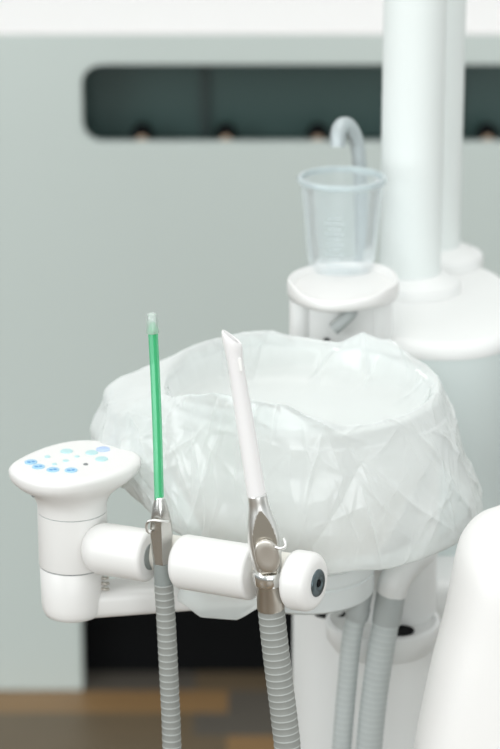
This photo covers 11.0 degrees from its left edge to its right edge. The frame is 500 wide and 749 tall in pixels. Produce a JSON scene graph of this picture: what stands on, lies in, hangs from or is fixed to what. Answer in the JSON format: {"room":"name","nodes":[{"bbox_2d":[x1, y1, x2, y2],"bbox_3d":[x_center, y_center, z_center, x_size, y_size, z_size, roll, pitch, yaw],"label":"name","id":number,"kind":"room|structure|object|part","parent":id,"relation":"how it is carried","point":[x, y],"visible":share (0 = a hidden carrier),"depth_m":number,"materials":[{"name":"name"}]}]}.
{"room":"dental clinic","nodes":[
{"label":"dental clinic","id":0,"kind":"room"},
{"bbox_2d":[0,672,273,748],"bbox_3d":[0.000,1.247,1.131,8.000,0.050,6.900,0,18,0],"label":"floor","id":1,"kind":"structure","parent":0,"point":[112,710],"depth_m":3.48,"materials":[{"name":"brown wood"}]},
{"bbox_2d":[0,0,499,689],"bbox_3d":[0.050,-0.096,3.712,3.140,0.908,0.620,0,18,0],"label":"base cabinet","id":2,"kind":"object","parent":1,"relation":"on","point":[153,153],"visible":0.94,"depth_m":3.38,"materials":[{"name":"grey"}]},
{"bbox_2d":[0,0,499,34],"bbox_3d":[0.050,-0.526,3.572,3.140,0.004,0.620,0,18,0],"label":"countertop","id":3,"kind":"structure","parent":2,"relation":"on","point":[17,17],"depth_m":3.37,"materials":[{"name":"white"}]},
{"bbox_2d":[285,0,499,748],"bbox_3d":[0.112,-0.067,2.142,0.225,1.824,0.585,7,19,22],"label":"dental unit","id":4,"kind":"object","parent":1,"relation":"on","point":[361,658],"visible":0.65,"depth_m":2.19,"materials":[{"name":"white plastic"}]},
{"bbox_2d":[9,440,327,622],"bbox_3d":[-0.061,0.134,1.907,0.233,0.125,0.177,0,18,0],"label":"holder","id":5,"kind":"object","parent":4,"relation":"attached to","point":[71,484],"visible":0.94,"depth_m":1.90,"materials":[{"name":"white plastic"}]},
{"bbox_3d":[-0.132,0.120,1.942,0.052,0.042,0.052,0,18,0],"label":"stem","id":6,"kind":"part","parent":5,"relation":"part of","materials":[{"name":"white plastic"}]},
{"bbox_3d":[-0.048,0.165,1.975,0.159,0.024,0.034,-3,18,-11],"label":"support arm","id":7,"kind":"part","parent":5,"relation":"part of","materials":[{"name":"white plastic"}]},
{"bbox_2d":[145,312,180,748],"bbox_3d":[0.040,0.243,2.006,0.064,0.653,0.280,16,24,40],"label":"saliva ejector","id":8,"kind":"object","parent":5,"relation":"in","point":[161,533],"visible":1,"depth_m":1.89,"materials":[{"name":"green plastic"}]},
{"bbox_3d":[-0.067,0.109,1.874,0.018,0.013,0.006,0,18,0],"label":"lever","id":9,"kind":"part","parent":8,"relation":"part of","materials":[{"name":"silver metal"}]},
{"bbox_2d":[221,330,300,748],"bbox_3d":[0.078,0.278,1.999,0.074,0.718,0.286,9,20,27],"label":"suction handpiece","id":10,"kind":"object","parent":5,"relation":"in","point":[264,542],"visible":1,"depth_m":1.83,"materials":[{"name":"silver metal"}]},
{"bbox_2d":[238,358,242,370],"bbox_3d":[-0.006,-0.007,1.790,0.003,0.009,0.002,0,18,0],"label":"vent","id":11,"kind":"object","parent":10,"relation":"attached to","point":[240,360],"depth_m":1.79,"materials":[{"name":"white plastic"}]},
{"bbox_3d":[0.012,0.127,1.830,0.018,0.026,0.006,-2,18,-5],"label":"valve knob","id":12,"kind":"part","parent":10,"relation":"part of","materials":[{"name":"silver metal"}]},
{"bbox_3d":[0.022,0.119,1.827,0.010,0.007,0.006,-16,24,-40],"label":"lever","id":13,"kind":"part","parent":10,"relation":"part of","materials":[{"name":"silver metal"}]},
{"bbox_2d":[89,330,482,619],"bbox_3d":[0.029,0.067,2.011,0.304,0.171,0.247,0,18,0],"label":"plastic bag","id":14,"kind":"object","parent":4,"relation":"on","point":[365,464],"visible":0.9,"depth_m":1.93,"materials":[{"name":"white plastic"}]},
{"bbox_2d":[297,166,386,265],"bbox_3d":[0.077,-0.129,2.198,0.076,0.080,0.076,0,18,0],"label":"cup","id":15,"kind":"object","parent":4,"relation":"on","point":[328,169],"visible":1,"depth_m":2.17,"materials":[{"name":"clear plastic"}]},
{"bbox_3d":[0.085,-0.149,2.263,0.041,0.152,0.018,-14,23,-37],"label":"rinse spout","id":16,"kind":"part","parent":4,"relation":"part of","materials":[{"name":"grey metal"}]},
{"bbox_2d":[333,348,431,386],"bbox_3d":[0.037,0.072,2.011,0.219,0.132,0.219,0,18,0],"label":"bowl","id":17,"kind":"object","parent":4,"relation":"on","point":[424,376],"depth_m":2.02,"materials":[{"name":"white ceramic"}]},
{"bbox_2d":[325,610,440,664],"bbox_3d":[0.108,0.209,2.124,0.095,0.024,0.095,0,18,0],"label":"holder","id":18,"kind":"object","parent":4,"relation":"attached to","point":[418,630],"depth_m":2.10,"materials":[{"name":"white paint"}]},
{"bbox_2d":[413,505,499,748],"bbox_3d":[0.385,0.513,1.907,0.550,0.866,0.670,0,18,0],"label":"dental chair","id":19,"kind":"object","parent":1,"relation":"on","point":[460,708],"visible":1,"depth_m":1.84,"materials":[{"name":"white plastic"}]}
]}

